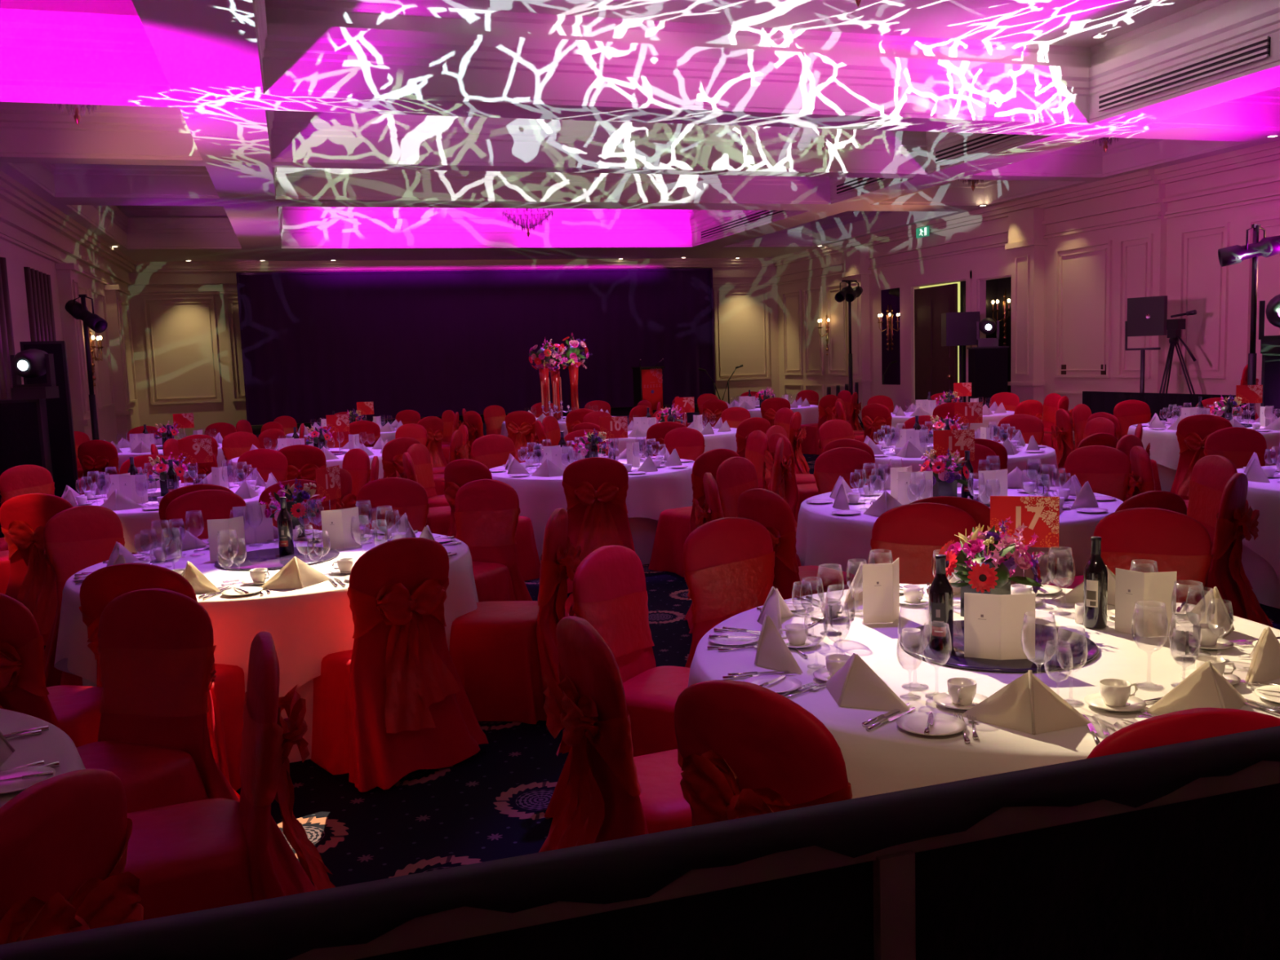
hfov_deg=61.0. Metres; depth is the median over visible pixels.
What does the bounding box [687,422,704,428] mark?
napkin
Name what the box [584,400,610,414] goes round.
banquet chair
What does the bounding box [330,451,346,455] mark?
mirror base
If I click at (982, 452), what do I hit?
banquet chair
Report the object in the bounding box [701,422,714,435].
napkin
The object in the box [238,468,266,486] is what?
napkin
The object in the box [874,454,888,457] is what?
plate
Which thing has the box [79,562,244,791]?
banquet chair
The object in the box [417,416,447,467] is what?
banquet chair
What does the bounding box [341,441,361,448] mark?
napkin
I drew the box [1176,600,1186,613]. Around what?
butter knife
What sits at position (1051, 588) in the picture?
plate
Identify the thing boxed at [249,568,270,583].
coffee cup
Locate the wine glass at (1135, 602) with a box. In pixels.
[1131,601,1168,688]
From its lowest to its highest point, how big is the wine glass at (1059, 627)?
0.201 m
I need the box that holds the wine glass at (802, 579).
[800,578,824,639]
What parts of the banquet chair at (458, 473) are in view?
seat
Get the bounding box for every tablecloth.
[0,708,85,807]
[53,529,478,697]
[76,482,266,553]
[82,443,226,478]
[226,447,383,482]
[285,427,396,443]
[488,457,694,561]
[500,416,613,436]
[607,426,737,457]
[687,584,1279,799]
[732,404,818,425]
[795,485,1123,585]
[875,443,1061,486]
[890,410,1014,437]
[1127,420,1279,470]
[1236,465,1279,578]
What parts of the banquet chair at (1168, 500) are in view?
seat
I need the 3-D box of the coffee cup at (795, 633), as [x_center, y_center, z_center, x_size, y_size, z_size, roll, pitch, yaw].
[0.504,0.503,3.535,0.090,0.058,0.076,1,7,27]
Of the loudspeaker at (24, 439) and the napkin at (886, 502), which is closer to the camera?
the napkin at (886, 502)
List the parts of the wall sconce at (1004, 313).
arm, arm, stem, arm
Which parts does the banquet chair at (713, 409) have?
sash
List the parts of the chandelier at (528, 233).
lamp shade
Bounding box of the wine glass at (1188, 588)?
[1185,587,1215,655]
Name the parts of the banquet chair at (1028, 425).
sash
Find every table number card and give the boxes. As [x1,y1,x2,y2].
[173,413,194,436]
[177,437,213,484]
[315,465,341,510]
[325,413,349,451]
[356,401,373,420]
[599,416,627,460]
[674,396,694,425]
[933,429,974,461]
[953,382,971,396]
[954,401,982,429]
[990,496,1059,577]
[1235,384,1262,423]
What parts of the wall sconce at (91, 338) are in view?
stem, arm, arm, arm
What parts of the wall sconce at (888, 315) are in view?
stem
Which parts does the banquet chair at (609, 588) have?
sash, seat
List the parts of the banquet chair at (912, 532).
sash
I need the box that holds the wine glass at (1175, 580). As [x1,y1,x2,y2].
[1170,580,1205,661]
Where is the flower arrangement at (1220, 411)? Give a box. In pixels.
[1208,394,1244,417]
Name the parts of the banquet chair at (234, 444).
sash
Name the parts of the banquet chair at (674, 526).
seat, sash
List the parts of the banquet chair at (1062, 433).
sash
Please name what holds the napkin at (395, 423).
on the tablecloth at (389, 436)
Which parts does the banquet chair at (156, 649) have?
seat, sash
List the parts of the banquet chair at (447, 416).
seat, sash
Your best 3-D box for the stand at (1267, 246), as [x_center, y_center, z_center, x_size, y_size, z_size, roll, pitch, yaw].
[7.314,-1.527,13.010,0.730,3.020,0.401,-1,6,8]
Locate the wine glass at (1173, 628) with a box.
[1169,627,1199,667]
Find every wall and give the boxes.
[0,169,139,444]
[127,257,779,439]
[772,140,1279,422]
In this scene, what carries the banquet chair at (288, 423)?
on the floor
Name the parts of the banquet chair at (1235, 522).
seat, sash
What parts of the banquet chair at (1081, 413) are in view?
sash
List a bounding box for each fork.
[0,760,44,771]
[41,761,59,768]
[706,644,757,649]
[717,645,757,652]
[756,606,808,613]
[760,609,809,616]
[781,682,817,696]
[784,682,826,698]
[952,713,970,744]
[965,710,978,740]
[1136,709,1159,716]
[1136,715,1150,718]
[1230,636,1279,643]
[1235,641,1253,645]
[1239,680,1279,685]
[1248,683,1265,687]
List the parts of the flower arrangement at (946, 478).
budding stem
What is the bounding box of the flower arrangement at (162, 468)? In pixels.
[146,452,190,496]
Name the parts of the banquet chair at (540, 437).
sash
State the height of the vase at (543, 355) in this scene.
1.323 m
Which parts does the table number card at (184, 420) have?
panel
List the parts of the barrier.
rail, post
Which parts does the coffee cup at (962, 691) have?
handle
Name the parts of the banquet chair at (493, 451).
sash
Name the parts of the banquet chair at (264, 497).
sash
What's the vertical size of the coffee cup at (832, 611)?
0.058 m
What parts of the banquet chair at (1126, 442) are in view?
seat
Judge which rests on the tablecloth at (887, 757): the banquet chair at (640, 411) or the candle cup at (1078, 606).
the candle cup at (1078, 606)
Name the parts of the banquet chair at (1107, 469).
sash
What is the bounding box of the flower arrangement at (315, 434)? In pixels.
[305,423,334,448]
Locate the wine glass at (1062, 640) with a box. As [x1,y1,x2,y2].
[1044,640,1072,693]
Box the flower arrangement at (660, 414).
[655,403,684,423]
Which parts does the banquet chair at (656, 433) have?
sash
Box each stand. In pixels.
[65,293,107,439]
[697,367,720,399]
[722,364,742,404]
[834,280,863,425]
[1217,223,1279,420]
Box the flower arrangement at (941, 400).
[935,391,960,405]
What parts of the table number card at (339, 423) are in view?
panel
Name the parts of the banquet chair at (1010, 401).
sash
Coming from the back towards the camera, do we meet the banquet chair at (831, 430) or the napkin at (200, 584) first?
the banquet chair at (831, 430)
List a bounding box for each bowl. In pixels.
[293,528,298,539]
[816,564,844,604]
[896,631,923,668]
[897,602,931,648]
[921,621,951,666]
[1010,583,1031,594]
[1045,547,1074,583]
[1055,626,1087,671]
[1131,601,1168,652]
[1168,613,1201,656]
[1170,580,1205,626]
[1185,587,1215,625]
[1206,599,1233,631]
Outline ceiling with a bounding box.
[0,0,1279,262]
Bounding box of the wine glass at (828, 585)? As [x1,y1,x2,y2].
[825,585,855,629]
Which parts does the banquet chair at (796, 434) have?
sash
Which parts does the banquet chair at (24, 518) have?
sash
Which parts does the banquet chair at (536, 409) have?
sash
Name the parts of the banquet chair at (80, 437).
sash, seat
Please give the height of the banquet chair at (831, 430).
0.980 m
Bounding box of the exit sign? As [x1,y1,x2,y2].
[915,226,928,238]
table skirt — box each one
[82,677,313,763]
[628,517,657,564]
[1156,462,1176,491]
[1241,544,1279,608]
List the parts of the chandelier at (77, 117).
lamp shade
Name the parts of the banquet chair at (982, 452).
sash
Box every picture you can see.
[1086,590,1096,599]
[1089,600,1096,605]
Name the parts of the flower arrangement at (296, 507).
budding stem, budding stem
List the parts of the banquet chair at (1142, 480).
sash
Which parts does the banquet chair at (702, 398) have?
sash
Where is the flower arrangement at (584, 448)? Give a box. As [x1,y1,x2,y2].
[572,428,612,458]
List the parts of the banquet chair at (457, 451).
seat, sash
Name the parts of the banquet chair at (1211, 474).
sash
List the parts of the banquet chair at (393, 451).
sash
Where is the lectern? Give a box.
[631,358,664,410]
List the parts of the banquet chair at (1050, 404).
seat, sash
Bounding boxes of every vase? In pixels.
[528,338,562,416]
[539,340,569,417]
[556,333,591,410]
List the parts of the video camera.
pan handle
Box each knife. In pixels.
[0,770,53,782]
[4,725,48,737]
[4,729,41,740]
[74,573,90,576]
[74,575,87,579]
[131,552,154,556]
[137,551,153,555]
[198,586,228,599]
[202,587,231,599]
[233,587,248,594]
[328,577,337,586]
[333,577,346,586]
[435,536,453,540]
[440,542,461,544]
[441,542,457,546]
[709,635,757,638]
[713,627,759,635]
[722,626,783,634]
[722,672,795,679]
[727,670,789,675]
[759,675,786,687]
[785,602,811,604]
[795,595,820,606]
[805,595,819,603]
[862,702,910,727]
[866,706,915,731]
[924,711,933,734]
[926,582,929,595]
[1052,593,1066,599]
[1081,714,1100,745]
[1096,717,1110,737]
[1120,720,1134,724]
[1175,613,1232,620]
[1175,616,1232,622]
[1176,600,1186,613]
[1243,702,1279,715]
[1245,698,1279,711]
[1256,689,1279,693]
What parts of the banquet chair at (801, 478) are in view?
seat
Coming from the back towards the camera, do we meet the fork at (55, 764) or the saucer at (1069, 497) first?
the saucer at (1069, 497)
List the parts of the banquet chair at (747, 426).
sash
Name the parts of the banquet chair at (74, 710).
sash, seat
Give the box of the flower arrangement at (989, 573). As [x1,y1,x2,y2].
[933,515,1044,617]
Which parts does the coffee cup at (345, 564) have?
handle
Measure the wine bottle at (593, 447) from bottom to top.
0.303 m
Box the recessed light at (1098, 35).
[1090,33,1106,38]
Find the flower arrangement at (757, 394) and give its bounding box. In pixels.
[755,386,774,406]
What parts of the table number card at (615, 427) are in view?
panel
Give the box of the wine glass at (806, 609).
[804,608,827,667]
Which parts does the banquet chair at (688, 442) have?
sash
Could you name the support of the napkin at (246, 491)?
on the tablecloth at (133, 521)
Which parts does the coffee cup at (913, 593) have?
handle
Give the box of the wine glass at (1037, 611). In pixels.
[1020,610,1057,666]
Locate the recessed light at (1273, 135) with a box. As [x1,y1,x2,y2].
[1265,133,1279,137]
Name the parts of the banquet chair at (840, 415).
sash, seat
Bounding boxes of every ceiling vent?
[700,209,789,239]
[835,177,890,195]
[934,133,1025,164]
[1097,35,1271,111]
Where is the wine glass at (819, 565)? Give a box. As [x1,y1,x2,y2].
[816,564,844,634]
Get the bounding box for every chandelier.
[57,103,95,125]
[501,208,552,237]
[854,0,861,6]
[960,179,978,191]
[1096,137,1116,152]
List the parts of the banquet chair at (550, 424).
sash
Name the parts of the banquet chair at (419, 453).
sash, seat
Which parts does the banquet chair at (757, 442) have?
sash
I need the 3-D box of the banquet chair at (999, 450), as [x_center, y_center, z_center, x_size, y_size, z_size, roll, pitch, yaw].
[2.664,0.140,8.729,0.666,0.980,0.792,-1,6,7]
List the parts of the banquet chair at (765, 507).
sash, seat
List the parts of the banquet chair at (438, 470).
seat, sash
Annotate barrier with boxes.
[0,725,1279,959]
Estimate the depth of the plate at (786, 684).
3.12 m
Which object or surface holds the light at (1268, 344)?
on the loudspeaker at (1270, 373)
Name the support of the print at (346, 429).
attached to the table number card at (339, 423)
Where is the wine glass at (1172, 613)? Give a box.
[1168,613,1201,686]
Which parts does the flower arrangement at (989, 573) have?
budding stem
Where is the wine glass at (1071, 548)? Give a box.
[1045,547,1074,614]
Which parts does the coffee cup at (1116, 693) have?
handle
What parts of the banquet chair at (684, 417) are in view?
sash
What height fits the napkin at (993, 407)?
0.142 m
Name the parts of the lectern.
panel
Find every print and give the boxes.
[173,421,194,428]
[178,450,213,462]
[182,413,193,422]
[194,438,212,455]
[316,484,341,501]
[326,422,349,431]
[326,465,340,488]
[336,413,349,426]
[364,401,373,409]
[600,426,627,438]
[612,416,627,431]
[649,368,662,382]
[683,396,694,407]
[933,444,974,461]
[951,430,974,452]
[955,411,981,422]
[961,382,971,392]
[966,402,982,417]
[990,518,1058,547]
[1020,497,1059,533]
[1236,393,1262,403]
[1248,385,1262,398]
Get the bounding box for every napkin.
[0,731,14,766]
[61,484,81,501]
[64,488,77,506]
[88,477,106,495]
[101,488,142,511]
[106,541,139,566]
[111,440,122,453]
[112,553,125,564]
[116,437,130,448]
[130,440,151,453]
[146,471,160,488]
[154,435,162,444]
[168,526,208,555]
[181,561,220,593]
[198,472,229,484]
[214,432,222,444]
[235,480,259,498]
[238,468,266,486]
[261,556,329,589]
[264,472,277,489]
[272,525,278,538]
[304,425,309,435]
[312,422,319,431]
[318,520,375,537]
[320,446,338,460]
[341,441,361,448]
[359,444,373,456]
[372,436,383,448]
[380,422,396,431]
[380,439,388,453]
[382,512,415,538]
[391,419,398,427]
[395,420,403,430]
[419,524,435,540]
[505,453,514,469]
[506,457,528,474]
[524,448,541,464]
[531,458,564,476]
[536,413,546,422]
[573,449,584,460]
[615,448,644,459]
[627,420,633,431]
[627,425,646,437]
[636,455,657,471]
[653,446,670,460]
[663,448,682,466]
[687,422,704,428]
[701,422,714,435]
[712,417,723,428]
[717,420,731,431]
[729,399,739,406]
[738,400,754,409]
[754,614,803,675]
[755,397,759,405]
[756,586,793,633]
[790,400,797,408]
[796,397,803,404]
[800,398,809,406]
[826,653,911,712]
[829,475,853,498]
[832,483,849,510]
[843,562,864,608]
[862,490,902,516]
[863,435,869,443]
[866,438,884,454]
[869,469,890,490]
[882,431,895,445]
[892,404,898,413]
[895,406,905,416]
[895,440,924,457]
[905,403,915,412]
[910,406,931,416]
[927,428,933,443]
[948,557,974,595]
[960,670,1093,734]
[974,428,980,438]
[982,404,992,415]
[989,401,997,411]
[993,402,1006,413]
[1001,437,1018,454]
[1007,466,1039,489]
[1010,430,1025,447]
[1026,435,1039,450]
[1042,491,1063,513]
[1055,475,1081,497]
[1056,564,1115,605]
[1070,480,1098,509]
[1142,661,1248,715]
[1148,413,1159,424]
[1148,415,1166,428]
[1166,410,1180,422]
[1167,416,1183,430]
[1184,586,1235,639]
[1229,417,1245,427]
[1243,626,1279,685]
[1244,452,1261,473]
[1245,457,1270,483]
[1253,413,1277,422]
[1263,417,1279,430]
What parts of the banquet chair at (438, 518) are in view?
sash, seat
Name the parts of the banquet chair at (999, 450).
sash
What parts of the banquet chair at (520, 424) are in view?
sash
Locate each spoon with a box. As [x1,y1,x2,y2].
[193,547,208,552]
[786,642,807,658]
[807,615,827,627]
[959,703,976,706]
[1123,697,1162,706]
[1181,631,1192,636]
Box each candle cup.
[902,627,920,650]
[1075,602,1083,624]
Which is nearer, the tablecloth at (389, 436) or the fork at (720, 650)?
the fork at (720, 650)
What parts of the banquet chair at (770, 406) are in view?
sash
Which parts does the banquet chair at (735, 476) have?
sash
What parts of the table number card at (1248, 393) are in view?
panel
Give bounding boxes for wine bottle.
[128,457,137,475]
[142,424,148,434]
[165,425,172,439]
[166,459,177,492]
[276,497,294,555]
[292,426,298,438]
[318,428,325,448]
[350,411,355,422]
[558,431,566,447]
[589,434,598,457]
[645,407,651,417]
[666,408,673,422]
[763,390,767,400]
[912,415,920,430]
[926,391,931,399]
[928,554,953,649]
[943,418,951,430]
[946,392,951,403]
[960,450,973,497]
[1083,536,1107,628]
[1196,396,1204,408]
[1224,398,1232,421]
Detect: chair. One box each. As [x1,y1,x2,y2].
[0,464,54,504]
[0,493,72,645]
[0,537,8,551]
[0,550,9,594]
[0,592,102,747]
[0,768,143,944]
[43,505,124,687]
[74,431,89,478]
[76,588,239,813]
[77,440,119,494]
[78,478,83,494]
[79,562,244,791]
[120,454,172,479]
[123,631,335,919]
[127,426,162,442]
[151,444,158,454]
[158,484,234,546]
[160,438,187,483]
[164,489,246,542]
[181,434,217,459]
[183,453,217,483]
[204,422,236,438]
[221,431,260,467]
[235,419,253,433]
[235,448,288,482]
[257,428,285,449]
[258,479,337,530]
[260,422,284,433]
[273,415,297,435]
[278,444,326,480]
[298,423,310,444]
[310,537,488,792]
[311,426,350,448]
[314,468,356,509]
[334,412,359,421]
[342,448,370,497]
[349,420,380,447]
[356,477,430,532]
[368,456,387,482]
[382,437,420,478]
[395,409,420,424]
[395,423,427,446]
[395,452,450,535]
[403,443,449,507]
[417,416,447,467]
[432,424,473,474]
[432,430,469,495]
[441,409,454,444]
[441,412,463,464]
[443,458,540,581]
[448,507,581,724]
[453,479,532,602]
[458,408,466,425]
[463,410,484,459]
[471,434,515,468]
[483,404,506,435]
[505,410,536,462]
[530,402,552,417]
[530,420,547,450]
[538,616,692,852]
[542,415,560,445]
[544,545,689,817]
[561,457,635,593]
[564,429,609,456]
[565,408,594,433]
[572,422,599,431]
[582,411,612,426]
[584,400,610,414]
[628,404,651,423]
[637,400,653,417]
[645,421,687,456]
[648,448,739,577]
[652,408,686,425]
[656,401,661,411]
[663,427,705,461]
[671,399,688,426]
[673,680,852,826]
[682,517,774,667]
[684,472,801,634]
[697,393,718,422]
[702,399,728,426]
[716,457,796,533]
[720,406,751,428]
[735,417,771,486]
[736,488,854,599]
[740,391,760,398]
[744,430,769,489]
[760,397,791,426]
[764,433,818,523]
[765,425,815,490]
[770,437,797,527]
[773,408,793,439]
[788,411,809,474]
[795,390,818,405]
[800,394,838,454]
[813,447,875,494]
[817,419,854,453]
[822,439,876,471]
[826,386,831,395]
[831,398,864,434]
[831,401,864,442]
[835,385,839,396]
[837,390,851,420]
[844,383,848,391]
[846,391,862,430]
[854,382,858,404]
[861,403,892,444]
[866,395,893,413]
[870,502,977,584]
[902,415,940,432]
[910,496,990,533]
[930,392,959,402]
[932,402,970,430]
[942,443,998,479]
[974,438,1008,470]
[989,391,1019,411]
[993,399,1043,444]
[996,413,1044,444]
[1041,395,1074,454]
[1042,392,1061,431]
[1043,490,1186,589]
[1050,408,1074,469]
[1057,417,1119,486]
[1063,444,1132,502]
[1071,404,1091,449]
[1076,432,1118,448]
[1085,707,1279,759]
[1087,412,1161,490]
[1093,507,1213,604]
[1113,400,1151,436]
[1115,434,1188,511]
[1126,445,1187,515]
[1134,423,1150,456]
[1169,413,1232,500]
[1186,454,1253,588]
[1195,397,1239,417]
[1201,472,1273,627]
[1204,426,1266,468]
[1240,364,1258,420]
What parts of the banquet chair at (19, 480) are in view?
sash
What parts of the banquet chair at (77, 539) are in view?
seat, sash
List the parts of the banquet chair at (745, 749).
sash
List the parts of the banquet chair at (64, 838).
sash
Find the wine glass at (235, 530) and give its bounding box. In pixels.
[217,529,239,582]
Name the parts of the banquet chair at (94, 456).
sash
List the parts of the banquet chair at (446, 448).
seat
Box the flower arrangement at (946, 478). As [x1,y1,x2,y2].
[918,447,970,497]
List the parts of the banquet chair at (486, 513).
sash, seat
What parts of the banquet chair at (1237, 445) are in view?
sash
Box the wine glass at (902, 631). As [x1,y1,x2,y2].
[896,631,923,698]
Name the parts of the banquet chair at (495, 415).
sash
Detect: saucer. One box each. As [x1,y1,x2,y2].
[76,502,93,505]
[146,555,177,561]
[241,577,271,585]
[328,568,351,573]
[360,533,372,539]
[782,635,820,648]
[808,609,852,620]
[813,667,831,681]
[849,499,866,503]
[859,492,879,496]
[899,595,928,604]
[933,692,987,709]
[1017,488,1041,493]
[1035,596,1042,604]
[1053,496,1076,500]
[1061,504,1071,509]
[1084,693,1146,711]
[1106,608,1115,617]
[1179,635,1233,648]
[1179,669,1240,684]
[1266,474,1279,478]
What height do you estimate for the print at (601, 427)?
0.109 m
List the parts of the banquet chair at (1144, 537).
sash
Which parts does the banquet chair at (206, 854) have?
seat, sash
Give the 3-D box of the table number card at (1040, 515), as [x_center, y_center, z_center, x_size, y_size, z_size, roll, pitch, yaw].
[1.476,0.247,4.173,0.250,0.370,0.068,0,7,21]
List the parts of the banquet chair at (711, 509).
sash, seat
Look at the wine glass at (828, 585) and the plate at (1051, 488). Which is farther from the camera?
the plate at (1051, 488)
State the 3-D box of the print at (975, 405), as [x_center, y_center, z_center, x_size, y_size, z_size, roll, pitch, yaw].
[3.116,-0.653,10.117,0.140,0.141,0.001,0,7,19]
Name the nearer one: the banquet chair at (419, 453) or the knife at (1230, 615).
the knife at (1230, 615)
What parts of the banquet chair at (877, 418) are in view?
sash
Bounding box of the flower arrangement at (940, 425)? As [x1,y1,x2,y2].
[927,413,963,437]
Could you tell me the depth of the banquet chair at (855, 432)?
16.32 m
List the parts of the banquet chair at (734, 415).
sash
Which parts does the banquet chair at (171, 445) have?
sash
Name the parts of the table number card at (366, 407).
panel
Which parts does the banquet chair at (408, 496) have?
sash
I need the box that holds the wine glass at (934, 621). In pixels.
[921,621,951,697]
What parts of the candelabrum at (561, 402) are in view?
stem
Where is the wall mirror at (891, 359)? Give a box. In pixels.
[880,287,900,384]
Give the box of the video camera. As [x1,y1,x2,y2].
[1159,309,1196,394]
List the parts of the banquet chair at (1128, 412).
sash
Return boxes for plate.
[0,765,55,794]
[73,573,89,581]
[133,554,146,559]
[141,506,159,510]
[180,482,193,485]
[221,586,262,595]
[304,528,319,534]
[343,574,350,580]
[373,528,389,534]
[433,537,455,542]
[489,469,506,472]
[509,473,529,477]
[604,455,614,457]
[627,471,646,475]
[668,465,688,468]
[680,459,692,462]
[707,631,759,645]
[742,675,801,693]
[783,600,813,611]
[806,498,833,503]
[831,510,861,515]
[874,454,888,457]
[896,712,966,735]
[899,583,909,594]
[1024,449,1044,453]
[1031,584,1062,595]
[1043,486,1062,490]
[1075,507,1107,513]
[1094,496,1116,501]
[1113,718,1147,730]
[1150,427,1166,430]
[1175,602,1195,614]
[1252,639,1279,646]
[1253,684,1279,702]
[1254,429,1271,431]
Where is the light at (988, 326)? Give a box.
[976,317,999,346]
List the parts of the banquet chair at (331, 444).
sash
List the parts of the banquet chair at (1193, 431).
sash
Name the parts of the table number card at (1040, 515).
panel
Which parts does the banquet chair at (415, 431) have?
sash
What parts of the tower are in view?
plate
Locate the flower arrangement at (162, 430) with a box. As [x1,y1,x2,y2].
[154,422,180,447]
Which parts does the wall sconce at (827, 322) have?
stem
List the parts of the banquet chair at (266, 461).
sash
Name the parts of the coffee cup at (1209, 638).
handle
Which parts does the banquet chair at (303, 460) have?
sash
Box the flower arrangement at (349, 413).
[346,408,363,423]
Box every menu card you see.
[104,472,129,498]
[118,474,148,502]
[128,432,144,450]
[137,433,154,447]
[192,430,202,435]
[207,515,246,560]
[211,466,228,488]
[232,503,273,543]
[277,437,293,448]
[286,438,305,446]
[320,418,326,426]
[320,506,360,549]
[348,434,359,449]
[373,416,381,428]
[540,444,559,464]
[551,446,573,471]
[626,441,639,466]
[633,416,647,428]
[640,417,656,433]
[693,414,702,431]
[738,395,748,405]
[744,395,755,408]
[782,394,788,400]
[862,557,899,623]
[890,465,911,500]
[895,428,915,448]
[897,471,933,505]
[906,429,927,453]
[915,399,928,409]
[922,400,936,414]
[964,592,1035,660]
[969,398,978,402]
[978,468,1007,503]
[980,426,993,440]
[1114,568,1177,637]
[1180,407,1198,417]
[1190,408,1209,415]
[1259,406,1272,426]
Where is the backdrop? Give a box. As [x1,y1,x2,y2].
[235,267,715,425]
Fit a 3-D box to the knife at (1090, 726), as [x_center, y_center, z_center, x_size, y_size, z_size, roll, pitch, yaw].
[1.106,0.611,2.659,0.017,0.013,0.220,0,7,13]
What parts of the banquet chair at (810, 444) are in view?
seat, sash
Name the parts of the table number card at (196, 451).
panel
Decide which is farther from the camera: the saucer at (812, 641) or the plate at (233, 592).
the plate at (233, 592)
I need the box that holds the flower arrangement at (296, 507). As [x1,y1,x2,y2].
[259,477,325,537]
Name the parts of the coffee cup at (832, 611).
handle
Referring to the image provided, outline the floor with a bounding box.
[44,422,1279,887]
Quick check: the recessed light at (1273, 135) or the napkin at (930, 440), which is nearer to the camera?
the napkin at (930, 440)
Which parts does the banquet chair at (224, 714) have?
sash, seat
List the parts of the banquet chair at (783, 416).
sash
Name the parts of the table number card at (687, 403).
panel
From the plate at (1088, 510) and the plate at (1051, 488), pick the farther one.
the plate at (1051, 488)
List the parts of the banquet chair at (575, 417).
sash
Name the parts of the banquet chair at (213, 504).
sash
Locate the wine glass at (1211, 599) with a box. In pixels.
[1206,599,1233,662]
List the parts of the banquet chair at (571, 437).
sash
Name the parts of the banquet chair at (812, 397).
sash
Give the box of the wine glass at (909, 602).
[897,602,931,688]
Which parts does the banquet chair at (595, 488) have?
sash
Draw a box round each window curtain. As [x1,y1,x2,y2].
[0,257,15,399]
[23,266,56,341]
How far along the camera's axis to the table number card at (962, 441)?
6.81 m
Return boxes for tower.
[966,346,1008,408]
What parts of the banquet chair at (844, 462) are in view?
sash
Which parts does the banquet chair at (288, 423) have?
sash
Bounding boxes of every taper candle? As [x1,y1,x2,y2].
[541,381,543,404]
[547,377,550,400]
[552,381,555,404]
[555,382,557,405]
[560,377,561,400]
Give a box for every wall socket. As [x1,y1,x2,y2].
[1061,364,1066,374]
[1100,364,1106,374]
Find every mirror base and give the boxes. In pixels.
[147,492,160,501]
[214,546,339,569]
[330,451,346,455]
[898,620,1098,671]
[927,446,933,452]
[957,493,990,506]
[1240,422,1252,426]
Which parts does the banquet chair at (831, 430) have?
sash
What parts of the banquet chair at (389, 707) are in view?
seat, sash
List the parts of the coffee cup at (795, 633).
handle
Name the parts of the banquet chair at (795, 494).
sash, seat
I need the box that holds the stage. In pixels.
[251,404,699,437]
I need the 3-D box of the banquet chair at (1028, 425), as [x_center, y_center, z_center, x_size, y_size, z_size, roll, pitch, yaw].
[3.855,-0.175,11.163,0.684,0.980,0.828,3,8,39]
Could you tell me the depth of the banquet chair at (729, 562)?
4.74 m
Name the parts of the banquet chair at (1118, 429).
sash, seat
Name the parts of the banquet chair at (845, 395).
sash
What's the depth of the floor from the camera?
4.26 m
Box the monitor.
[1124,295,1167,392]
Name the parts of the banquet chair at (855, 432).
seat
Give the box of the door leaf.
[914,283,957,405]
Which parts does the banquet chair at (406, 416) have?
sash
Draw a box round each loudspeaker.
[0,398,54,537]
[19,340,79,497]
[941,311,979,402]
[1260,353,1279,417]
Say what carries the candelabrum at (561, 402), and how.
on the tablecloth at (562, 425)
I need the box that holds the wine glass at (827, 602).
[822,601,850,642]
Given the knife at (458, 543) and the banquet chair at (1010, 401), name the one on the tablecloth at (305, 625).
the knife at (458, 543)
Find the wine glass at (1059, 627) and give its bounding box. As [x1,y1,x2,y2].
[1055,626,1087,705]
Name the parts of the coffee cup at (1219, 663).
handle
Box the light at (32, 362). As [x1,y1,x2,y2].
[9,348,59,399]
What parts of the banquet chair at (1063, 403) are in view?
seat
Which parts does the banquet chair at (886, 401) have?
sash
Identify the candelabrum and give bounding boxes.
[541,377,557,415]
[552,377,569,420]
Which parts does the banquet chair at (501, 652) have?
seat, sash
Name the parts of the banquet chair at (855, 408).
sash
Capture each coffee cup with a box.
[74,495,87,504]
[84,490,94,498]
[133,560,150,564]
[152,546,171,560]
[156,496,163,503]
[171,568,184,574]
[246,480,256,484]
[249,484,258,489]
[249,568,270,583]
[293,528,302,539]
[332,557,353,572]
[359,526,365,537]
[389,532,405,539]
[520,462,528,468]
[525,458,533,466]
[598,453,606,457]
[623,463,631,471]
[653,459,663,466]
[655,455,664,462]
[778,622,808,645]
[819,598,844,617]
[825,653,851,676]
[847,492,860,502]
[862,484,874,494]
[876,444,884,449]
[878,441,888,447]
[892,447,902,454]
[902,584,924,603]
[946,677,977,705]
[973,479,978,488]
[1010,440,1020,444]
[1010,583,1037,596]
[1022,481,1035,491]
[1052,488,1070,498]
[1059,497,1065,507]
[1099,678,1137,707]
[1167,417,1176,423]
[1192,623,1226,646]
[1195,655,1235,675]
[1234,416,1241,421]
[1252,423,1260,429]
[1262,467,1279,476]
[1276,462,1279,471]
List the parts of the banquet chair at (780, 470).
sash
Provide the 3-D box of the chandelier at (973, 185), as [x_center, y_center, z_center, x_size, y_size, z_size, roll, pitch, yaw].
[5.691,-5.364,18.542,0.635,0.860,0.639,-4,7,-17]
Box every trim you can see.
[919,281,959,398]
[960,279,996,402]
[996,276,1011,392]
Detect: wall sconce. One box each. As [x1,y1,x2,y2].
[88,327,103,386]
[817,315,830,355]
[877,305,891,351]
[991,288,1011,346]
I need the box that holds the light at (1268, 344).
[1258,293,1279,353]
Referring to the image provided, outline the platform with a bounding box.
[1082,391,1246,422]
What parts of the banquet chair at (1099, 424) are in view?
seat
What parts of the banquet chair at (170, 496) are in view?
sash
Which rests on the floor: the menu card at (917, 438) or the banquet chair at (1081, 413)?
the banquet chair at (1081, 413)
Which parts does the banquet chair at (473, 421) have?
sash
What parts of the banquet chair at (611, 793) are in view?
sash, seat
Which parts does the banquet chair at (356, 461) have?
sash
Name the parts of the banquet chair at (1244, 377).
sash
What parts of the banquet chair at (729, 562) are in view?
sash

